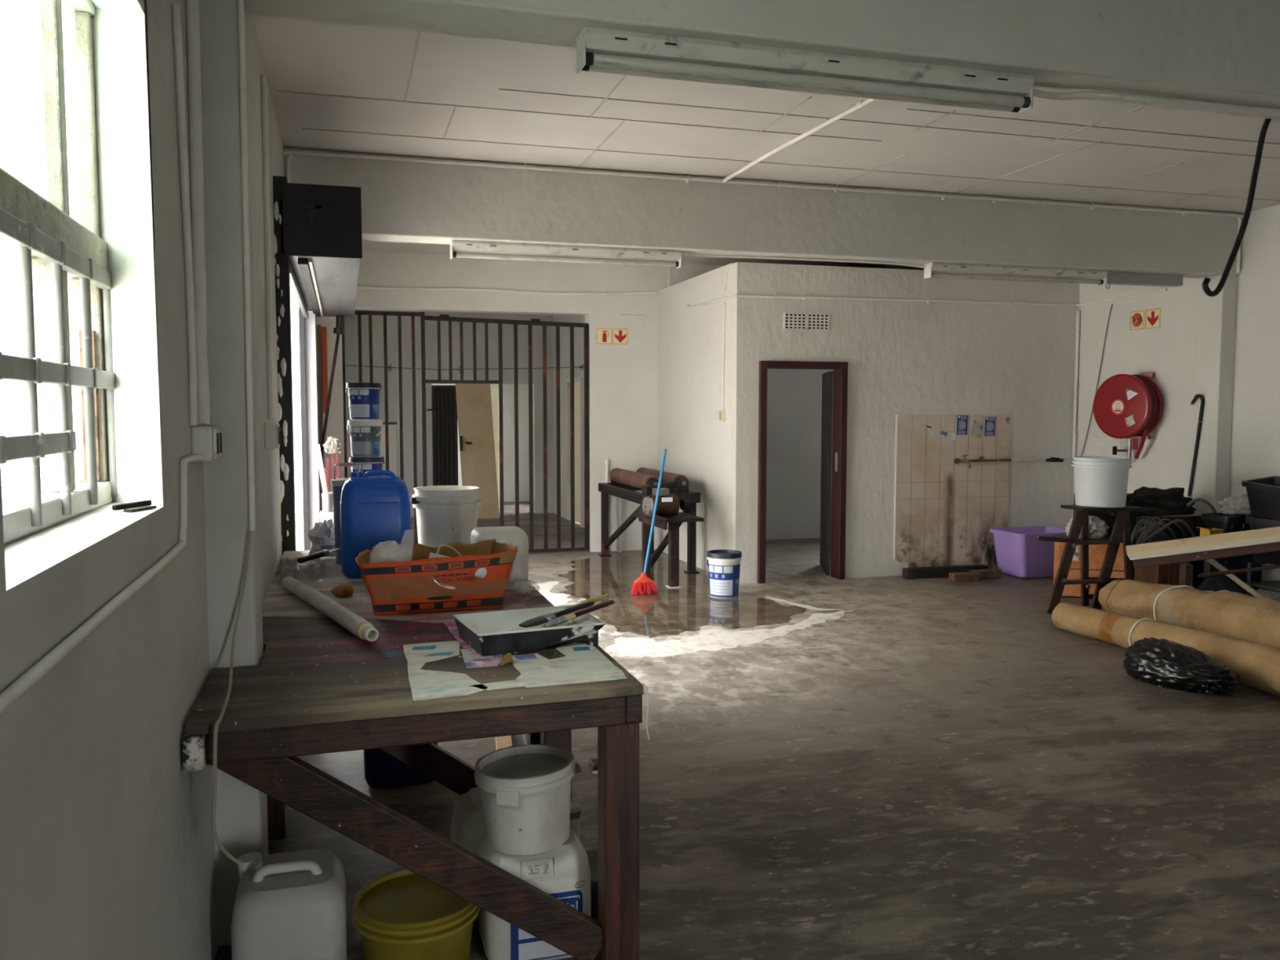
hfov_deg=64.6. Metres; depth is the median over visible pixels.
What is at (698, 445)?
wall partition
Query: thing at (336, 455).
rod
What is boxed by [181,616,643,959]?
workbench
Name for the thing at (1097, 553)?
wooden crate
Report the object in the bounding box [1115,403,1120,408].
print
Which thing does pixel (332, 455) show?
rod
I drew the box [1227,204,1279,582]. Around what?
wall
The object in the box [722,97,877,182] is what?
conduit
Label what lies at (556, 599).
paint stain
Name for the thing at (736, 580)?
print
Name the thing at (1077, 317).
pipe
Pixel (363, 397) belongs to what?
paint bucket
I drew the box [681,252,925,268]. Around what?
conduit
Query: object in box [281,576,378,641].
paper roll
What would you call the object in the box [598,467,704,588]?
workbench
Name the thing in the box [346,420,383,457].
paint bucket
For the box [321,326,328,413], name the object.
board
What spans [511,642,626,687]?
paper
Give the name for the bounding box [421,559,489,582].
print
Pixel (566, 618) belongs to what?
paintbrush
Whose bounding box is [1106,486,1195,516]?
cloth
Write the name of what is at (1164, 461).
wall
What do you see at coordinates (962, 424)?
print
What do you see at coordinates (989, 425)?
print
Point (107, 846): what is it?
wall
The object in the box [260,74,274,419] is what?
conduit
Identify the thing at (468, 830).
jerrycan
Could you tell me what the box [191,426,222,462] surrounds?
box
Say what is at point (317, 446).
rod
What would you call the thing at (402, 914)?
bucket
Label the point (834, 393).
door
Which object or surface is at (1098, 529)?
plastic bag
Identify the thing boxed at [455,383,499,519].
door
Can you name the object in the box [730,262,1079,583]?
wall
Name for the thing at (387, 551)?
bubble wrap
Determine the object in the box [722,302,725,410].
conduit
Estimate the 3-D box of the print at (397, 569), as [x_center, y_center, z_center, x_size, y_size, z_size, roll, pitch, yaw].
[-0.862,0.326,3.686,0.059,0.022,0.002,-1,4,-9]
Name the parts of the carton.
panel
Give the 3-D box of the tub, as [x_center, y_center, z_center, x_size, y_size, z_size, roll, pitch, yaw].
[3.844,0.702,9.883,0.704,0.433,0.520,-1,4,-16]
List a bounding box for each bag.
[307,518,335,556]
[1064,515,1109,538]
[1122,636,1239,694]
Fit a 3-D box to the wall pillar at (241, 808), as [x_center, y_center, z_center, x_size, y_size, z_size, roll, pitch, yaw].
[-1.342,-0.233,3.016,0.360,3.250,0.260,-1,4,-16]
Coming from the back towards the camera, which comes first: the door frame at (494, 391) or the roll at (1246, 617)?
the door frame at (494, 391)
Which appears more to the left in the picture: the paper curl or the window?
the window
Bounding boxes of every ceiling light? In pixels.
[449,240,681,268]
[576,26,1034,115]
[924,262,1107,285]
[1105,271,1182,288]
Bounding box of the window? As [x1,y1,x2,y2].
[0,0,117,544]
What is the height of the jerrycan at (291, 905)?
0.355 m
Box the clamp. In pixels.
[977,456,984,462]
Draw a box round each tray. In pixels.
[453,604,606,656]
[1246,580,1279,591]
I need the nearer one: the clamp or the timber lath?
the timber lath
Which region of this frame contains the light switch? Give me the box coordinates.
[719,410,724,421]
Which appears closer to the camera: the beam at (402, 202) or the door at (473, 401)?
the beam at (402, 202)
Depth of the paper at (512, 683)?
2.76 m
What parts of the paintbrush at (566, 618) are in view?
handle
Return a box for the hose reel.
[1093,372,1163,461]
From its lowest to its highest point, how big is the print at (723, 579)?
0.276 m
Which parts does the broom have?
handle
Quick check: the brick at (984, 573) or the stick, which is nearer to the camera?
the stick
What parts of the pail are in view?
lid, handle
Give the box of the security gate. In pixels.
[342,311,589,552]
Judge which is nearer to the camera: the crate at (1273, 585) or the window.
the window
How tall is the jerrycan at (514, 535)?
0.240 m
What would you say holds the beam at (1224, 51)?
attached to the ceiling
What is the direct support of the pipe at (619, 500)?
on the floor
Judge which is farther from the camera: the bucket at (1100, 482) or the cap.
the bucket at (1100, 482)
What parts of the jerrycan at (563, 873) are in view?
label panel, embossed panel, label panel, spout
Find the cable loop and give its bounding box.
[435,544,462,555]
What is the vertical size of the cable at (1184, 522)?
0.231 m
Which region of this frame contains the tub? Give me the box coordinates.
[990,526,1066,577]
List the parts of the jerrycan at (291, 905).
handle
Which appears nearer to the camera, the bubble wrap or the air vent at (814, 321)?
the bubble wrap
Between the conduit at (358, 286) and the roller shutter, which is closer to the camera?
the roller shutter
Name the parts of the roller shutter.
guide rail, guide rail, plate, crank rod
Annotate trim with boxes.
[276,31,1279,200]
[304,310,320,550]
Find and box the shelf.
[635,511,704,523]
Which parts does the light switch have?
plate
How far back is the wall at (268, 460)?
4.55 m
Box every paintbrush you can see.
[518,601,594,627]
[542,600,614,626]
[551,592,608,617]
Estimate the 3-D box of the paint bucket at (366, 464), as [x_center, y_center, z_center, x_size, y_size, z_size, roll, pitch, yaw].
[-1.422,-0.026,5.274,0.186,0.188,0.180,-1,4,-16]
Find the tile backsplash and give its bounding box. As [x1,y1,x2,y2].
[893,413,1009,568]
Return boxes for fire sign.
[595,328,612,344]
[612,328,628,344]
[1129,309,1145,330]
[1145,307,1160,328]
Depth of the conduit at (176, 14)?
2.60 m
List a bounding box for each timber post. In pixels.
[316,324,324,511]
[1178,563,1192,586]
[1203,558,1217,581]
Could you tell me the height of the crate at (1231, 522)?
0.350 m
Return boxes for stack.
[1135,515,1205,588]
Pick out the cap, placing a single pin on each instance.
(593, 762)
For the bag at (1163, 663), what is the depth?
5.82 m
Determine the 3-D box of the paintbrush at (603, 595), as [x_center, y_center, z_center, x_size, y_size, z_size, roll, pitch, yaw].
[-0.207,0.424,3.429,0.246,0.061,0.052,-3,5,-40]
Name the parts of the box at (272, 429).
plate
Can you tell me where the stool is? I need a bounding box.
[1035,504,1149,613]
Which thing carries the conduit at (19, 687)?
attached to the wall at (107, 846)
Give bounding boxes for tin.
[320,491,333,511]
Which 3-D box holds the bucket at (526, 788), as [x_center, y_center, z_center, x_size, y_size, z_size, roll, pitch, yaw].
[-0.336,0.936,2.960,0.294,0.248,0.300,1,4,12]
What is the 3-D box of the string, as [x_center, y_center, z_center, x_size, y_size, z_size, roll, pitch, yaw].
[0.016,0.633,2.771,0.020,0.157,0.007,1,4,9]
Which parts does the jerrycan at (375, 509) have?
handle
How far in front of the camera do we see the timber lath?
7.79 m
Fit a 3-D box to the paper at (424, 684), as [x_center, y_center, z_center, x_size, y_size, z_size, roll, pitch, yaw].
[-0.581,0.546,2.961,0.202,0.002,0.658,-1,4,-16]
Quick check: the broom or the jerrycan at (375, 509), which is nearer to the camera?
the jerrycan at (375, 509)
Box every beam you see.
[244,0,1279,119]
[283,147,1240,278]
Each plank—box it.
[902,564,987,579]
[1125,526,1279,568]
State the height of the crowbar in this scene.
0.890 m
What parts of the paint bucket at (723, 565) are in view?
lid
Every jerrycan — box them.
[231,848,346,959]
[340,470,411,578]
[450,786,488,920]
[470,526,528,588]
[478,801,591,959]
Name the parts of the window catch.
plate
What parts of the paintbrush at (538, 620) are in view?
handle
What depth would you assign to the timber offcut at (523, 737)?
4.81 m
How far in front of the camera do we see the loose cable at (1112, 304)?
9.93 m
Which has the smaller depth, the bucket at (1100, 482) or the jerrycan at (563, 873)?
the jerrycan at (563, 873)
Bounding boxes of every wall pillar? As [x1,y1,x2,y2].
[143,0,268,946]
[1190,275,1237,515]
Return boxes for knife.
[297,548,340,563]
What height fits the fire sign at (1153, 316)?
0.182 m
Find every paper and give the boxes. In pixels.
[403,640,488,701]
[444,622,471,648]
[460,648,502,667]
[471,680,523,690]
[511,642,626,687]
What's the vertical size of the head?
0.136 m
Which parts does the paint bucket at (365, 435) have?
lid, handle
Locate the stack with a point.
(1193, 521)
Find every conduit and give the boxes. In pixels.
[0,453,203,715]
[171,4,197,426]
[185,0,209,426]
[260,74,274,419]
[283,150,1244,273]
[357,285,655,294]
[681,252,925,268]
[686,288,1167,308]
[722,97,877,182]
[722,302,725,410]
[724,265,730,290]
[1033,88,1279,116]
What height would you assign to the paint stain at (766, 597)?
0.001 m
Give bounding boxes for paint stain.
[530,581,604,635]
[764,595,839,610]
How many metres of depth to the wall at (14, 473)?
14.03 m
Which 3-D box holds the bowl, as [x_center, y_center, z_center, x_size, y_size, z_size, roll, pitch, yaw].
[4.588,0.903,7.984,0.524,0.300,0.252,-1,4,-16]
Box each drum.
[320,510,333,526]
[363,742,437,787]
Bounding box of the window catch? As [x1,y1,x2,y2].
[111,499,156,511]
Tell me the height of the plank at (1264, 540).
0.454 m
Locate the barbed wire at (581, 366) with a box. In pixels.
[345,363,583,373]
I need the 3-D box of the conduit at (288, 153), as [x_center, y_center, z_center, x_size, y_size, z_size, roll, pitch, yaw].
[1.417,-1.915,7.441,7.622,0.498,0.029,-1,4,-16]
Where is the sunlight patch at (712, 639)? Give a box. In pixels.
[605,609,853,657]
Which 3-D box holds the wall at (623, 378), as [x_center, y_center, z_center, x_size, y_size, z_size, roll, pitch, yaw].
[0.176,-0.827,11.638,8.120,3.250,0.300,-1,4,-16]
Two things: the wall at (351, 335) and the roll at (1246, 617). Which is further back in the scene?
the wall at (351, 335)
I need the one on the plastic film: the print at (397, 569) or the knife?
the knife
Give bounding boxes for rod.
[315,444,327,493]
[325,457,328,492]
[331,453,333,479]
[335,454,338,478]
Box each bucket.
[345,382,382,419]
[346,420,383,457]
[348,456,384,475]
[352,868,479,959]
[411,485,480,547]
[474,744,582,856]
[706,549,742,598]
[1071,456,1132,507]
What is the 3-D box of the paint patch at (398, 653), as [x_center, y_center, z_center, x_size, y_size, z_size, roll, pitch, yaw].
[-0.767,0.536,3.120,0.078,0.001,0.092,-1,4,-16]
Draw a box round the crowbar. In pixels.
[1187,394,1204,496]
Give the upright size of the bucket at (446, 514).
0.340 m
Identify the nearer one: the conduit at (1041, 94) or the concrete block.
the conduit at (1041, 94)
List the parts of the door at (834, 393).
strike plate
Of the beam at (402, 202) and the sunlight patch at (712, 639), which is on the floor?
the sunlight patch at (712, 639)
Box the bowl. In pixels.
[1196,575,1249,595]
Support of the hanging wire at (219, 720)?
hanging from the pipe at (241, 10)
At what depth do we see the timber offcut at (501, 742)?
4.79 m
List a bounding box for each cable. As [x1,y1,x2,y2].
[1080,303,1112,456]
[1141,519,1195,542]
[1186,497,1217,512]
[1201,118,1271,297]
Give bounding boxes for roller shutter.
[272,175,362,555]
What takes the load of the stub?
attached to the wall at (623, 378)
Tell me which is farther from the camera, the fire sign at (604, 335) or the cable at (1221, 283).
the fire sign at (604, 335)
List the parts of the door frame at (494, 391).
panel, panel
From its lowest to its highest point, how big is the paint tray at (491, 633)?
0.075 m
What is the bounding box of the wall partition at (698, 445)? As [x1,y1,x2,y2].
[657,262,733,572]
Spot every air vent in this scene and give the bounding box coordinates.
[783,312,806,329]
[806,313,829,330]
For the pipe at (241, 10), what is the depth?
2.90 m
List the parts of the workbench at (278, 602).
leg, leg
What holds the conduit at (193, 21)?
attached to the wall at (107, 846)
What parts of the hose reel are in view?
swing arm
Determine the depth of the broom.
8.85 m
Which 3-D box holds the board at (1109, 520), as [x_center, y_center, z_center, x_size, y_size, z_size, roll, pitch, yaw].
[4.190,0.546,9.096,0.769,0.865,0.072,-1,4,-16]
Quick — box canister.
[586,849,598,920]
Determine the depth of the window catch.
2.18 m
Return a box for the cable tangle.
[1130,515,1185,544]
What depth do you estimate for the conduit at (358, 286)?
10.94 m
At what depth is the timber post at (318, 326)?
10.41 m
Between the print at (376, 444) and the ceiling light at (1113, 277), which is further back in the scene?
the ceiling light at (1113, 277)
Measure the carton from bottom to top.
0.167 m
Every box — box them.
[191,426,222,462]
[264,422,279,449]
[355,538,517,615]
[1134,561,1193,586]
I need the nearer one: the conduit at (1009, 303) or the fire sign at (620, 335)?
the conduit at (1009, 303)
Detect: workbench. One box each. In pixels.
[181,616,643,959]
[262,550,554,839]
[598,467,704,588]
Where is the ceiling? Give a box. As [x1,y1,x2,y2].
[253,14,1279,270]
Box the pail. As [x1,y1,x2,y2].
[330,462,360,564]
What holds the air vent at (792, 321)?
in the wall at (903, 357)
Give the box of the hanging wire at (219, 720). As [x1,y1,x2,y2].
[211,530,251,865]
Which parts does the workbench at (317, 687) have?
leg, leg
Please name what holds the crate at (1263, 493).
on the crate at (1255, 522)
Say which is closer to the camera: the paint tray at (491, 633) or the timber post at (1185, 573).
the paint tray at (491, 633)
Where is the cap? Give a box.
[589,758,597,773]
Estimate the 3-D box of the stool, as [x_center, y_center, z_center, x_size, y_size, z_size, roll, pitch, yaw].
[3.596,0.633,8.169,1.042,0.846,0.316,-1,4,-12]
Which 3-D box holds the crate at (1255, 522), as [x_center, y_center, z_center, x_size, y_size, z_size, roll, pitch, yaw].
[5.043,0.478,7.968,0.350,0.352,0.390,-1,4,-16]
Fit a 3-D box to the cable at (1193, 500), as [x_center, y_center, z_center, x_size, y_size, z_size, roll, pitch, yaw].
[4.743,0.356,8.552,0.294,0.411,0.038,-1,4,-9]
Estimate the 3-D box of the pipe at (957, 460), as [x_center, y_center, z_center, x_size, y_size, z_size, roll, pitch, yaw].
[3.738,-0.193,10.016,1.375,0.129,0.139,-1,4,-16]
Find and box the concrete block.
[1257,587,1279,601]
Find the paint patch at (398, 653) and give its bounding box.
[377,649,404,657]
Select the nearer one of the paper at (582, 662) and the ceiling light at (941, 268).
the paper at (582, 662)
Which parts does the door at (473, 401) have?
lock plate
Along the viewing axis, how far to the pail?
4.91 m
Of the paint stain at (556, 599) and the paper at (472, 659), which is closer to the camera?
the paper at (472, 659)
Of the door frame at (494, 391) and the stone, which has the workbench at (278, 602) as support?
the stone
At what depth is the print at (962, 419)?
9.90 m
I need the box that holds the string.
[642,683,649,739]
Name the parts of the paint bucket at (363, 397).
lid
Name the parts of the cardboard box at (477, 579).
panel, panel, plastic strip, panel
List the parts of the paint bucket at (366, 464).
lid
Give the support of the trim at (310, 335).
attached to the wall at (268, 460)
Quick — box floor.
[215,501,1279,959]
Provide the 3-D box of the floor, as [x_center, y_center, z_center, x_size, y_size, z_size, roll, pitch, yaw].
[1.367,1.153,7.633,8.350,0.150,22.100,-1,4,-16]
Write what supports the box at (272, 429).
attached to the wall at (268, 460)
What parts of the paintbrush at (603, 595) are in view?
handle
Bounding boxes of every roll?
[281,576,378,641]
[1051,602,1279,697]
[1097,578,1279,648]
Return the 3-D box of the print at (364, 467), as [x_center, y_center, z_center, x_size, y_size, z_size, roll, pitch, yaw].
[-1.419,-0.011,5.234,0.160,0.152,0.080,0,4,-1]
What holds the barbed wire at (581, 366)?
attached to the wall at (351, 335)
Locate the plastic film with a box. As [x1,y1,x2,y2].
[276,557,325,584]
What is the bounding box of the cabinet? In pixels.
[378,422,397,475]
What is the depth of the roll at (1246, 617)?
6.84 m
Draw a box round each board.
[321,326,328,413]
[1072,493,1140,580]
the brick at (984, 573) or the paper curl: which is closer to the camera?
the paper curl
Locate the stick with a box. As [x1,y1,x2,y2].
[1197,564,1279,577]
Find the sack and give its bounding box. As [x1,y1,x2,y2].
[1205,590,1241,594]
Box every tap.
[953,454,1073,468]
[959,454,970,468]
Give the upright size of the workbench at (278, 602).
0.850 m
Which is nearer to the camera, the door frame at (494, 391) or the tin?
the tin
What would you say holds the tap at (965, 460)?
on the pipe at (957, 460)
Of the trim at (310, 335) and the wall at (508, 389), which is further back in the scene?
the wall at (508, 389)
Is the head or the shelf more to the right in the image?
the shelf
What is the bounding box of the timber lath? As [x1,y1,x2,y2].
[1206,559,1266,598]
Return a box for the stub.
[622,314,642,319]
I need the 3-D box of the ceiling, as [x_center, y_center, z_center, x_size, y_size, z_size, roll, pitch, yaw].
[1.367,-2.239,7.399,8.350,0.150,22.100,-1,4,-16]
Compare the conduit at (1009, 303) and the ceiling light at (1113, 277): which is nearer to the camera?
the ceiling light at (1113, 277)
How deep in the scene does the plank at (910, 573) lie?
9.69 m
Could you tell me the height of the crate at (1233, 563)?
0.400 m
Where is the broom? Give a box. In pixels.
[631,448,666,595]
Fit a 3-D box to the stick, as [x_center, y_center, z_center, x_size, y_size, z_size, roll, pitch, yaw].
[4.708,0.638,7.493,1.295,0.129,0.033,-1,4,-10]
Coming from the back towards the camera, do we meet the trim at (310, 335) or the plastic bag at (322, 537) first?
the trim at (310, 335)
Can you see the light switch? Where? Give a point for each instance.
(722, 413)
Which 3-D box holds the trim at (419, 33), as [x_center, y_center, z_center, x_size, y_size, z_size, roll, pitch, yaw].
[1.747,-2.079,6.195,7.500,0.005,2.560,-1,4,-16]
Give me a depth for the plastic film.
4.53 m
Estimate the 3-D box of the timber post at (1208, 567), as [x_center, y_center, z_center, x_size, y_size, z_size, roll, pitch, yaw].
[4.592,0.792,8.160,0.080,0.499,0.060,-1,4,-16]
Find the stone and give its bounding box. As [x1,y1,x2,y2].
[331,583,353,597]
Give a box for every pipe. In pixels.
[237,0,255,530]
[604,458,608,483]
[617,497,621,552]
[1071,310,1079,458]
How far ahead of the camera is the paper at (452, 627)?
3.41 m
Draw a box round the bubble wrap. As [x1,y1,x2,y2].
[368,529,413,563]
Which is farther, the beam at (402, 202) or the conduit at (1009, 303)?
the conduit at (1009, 303)
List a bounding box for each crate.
[1053,534,1124,597]
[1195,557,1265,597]
[1201,511,1253,559]
[1241,475,1279,520]
[1245,515,1279,564]
[1246,562,1279,591]
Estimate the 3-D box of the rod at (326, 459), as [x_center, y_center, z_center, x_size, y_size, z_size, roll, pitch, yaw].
[-2.425,0.440,7.873,0.023,1.207,0.422,-1,4,-15]
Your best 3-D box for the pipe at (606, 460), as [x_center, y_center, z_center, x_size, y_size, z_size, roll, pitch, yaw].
[-0.372,0.290,11.434,0.053,1.050,0.053,-1,4,-16]
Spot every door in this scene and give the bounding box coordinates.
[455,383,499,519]
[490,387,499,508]
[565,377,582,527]
[757,360,848,583]
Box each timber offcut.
[494,735,512,750]
[519,733,527,744]
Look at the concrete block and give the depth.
7.86 m
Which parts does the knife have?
handle, blade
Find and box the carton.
[1195,526,1224,536]
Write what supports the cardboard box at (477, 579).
on the workbench at (278, 602)
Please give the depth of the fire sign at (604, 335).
11.33 m
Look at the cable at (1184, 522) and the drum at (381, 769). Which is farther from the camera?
the cable at (1184, 522)
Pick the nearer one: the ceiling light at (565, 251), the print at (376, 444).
the print at (376, 444)
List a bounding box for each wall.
[0,0,217,959]
[0,244,76,500]
[246,13,304,603]
[315,251,724,551]
[344,309,585,528]
[431,383,533,502]
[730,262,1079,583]
[1072,277,1198,516]
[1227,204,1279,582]
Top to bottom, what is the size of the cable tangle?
0.322 m
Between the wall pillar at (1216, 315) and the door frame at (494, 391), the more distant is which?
the door frame at (494, 391)
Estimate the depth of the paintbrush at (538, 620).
3.29 m
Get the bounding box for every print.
[351,462,382,475]
[372,404,378,417]
[373,441,379,455]
[395,566,411,573]
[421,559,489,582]
[708,564,740,597]
[734,577,739,595]
[958,415,966,434]
[958,420,965,429]
[986,422,993,431]
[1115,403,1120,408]
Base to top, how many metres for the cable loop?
0.076 m
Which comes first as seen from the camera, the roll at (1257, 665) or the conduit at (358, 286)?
the roll at (1257, 665)
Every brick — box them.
[948,571,980,582]
[968,568,1000,578]
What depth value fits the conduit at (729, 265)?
9.40 m
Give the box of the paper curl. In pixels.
[499,653,513,666]
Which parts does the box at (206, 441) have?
plate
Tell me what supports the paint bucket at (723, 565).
on the floor
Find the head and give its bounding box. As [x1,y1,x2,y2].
[322,436,342,453]
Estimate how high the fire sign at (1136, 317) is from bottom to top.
0.182 m
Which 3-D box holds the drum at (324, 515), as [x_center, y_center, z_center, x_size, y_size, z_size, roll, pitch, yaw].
[-1.791,0.681,6.122,0.256,1.000,0.256,-1,4,-16]
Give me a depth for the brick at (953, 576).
9.47 m

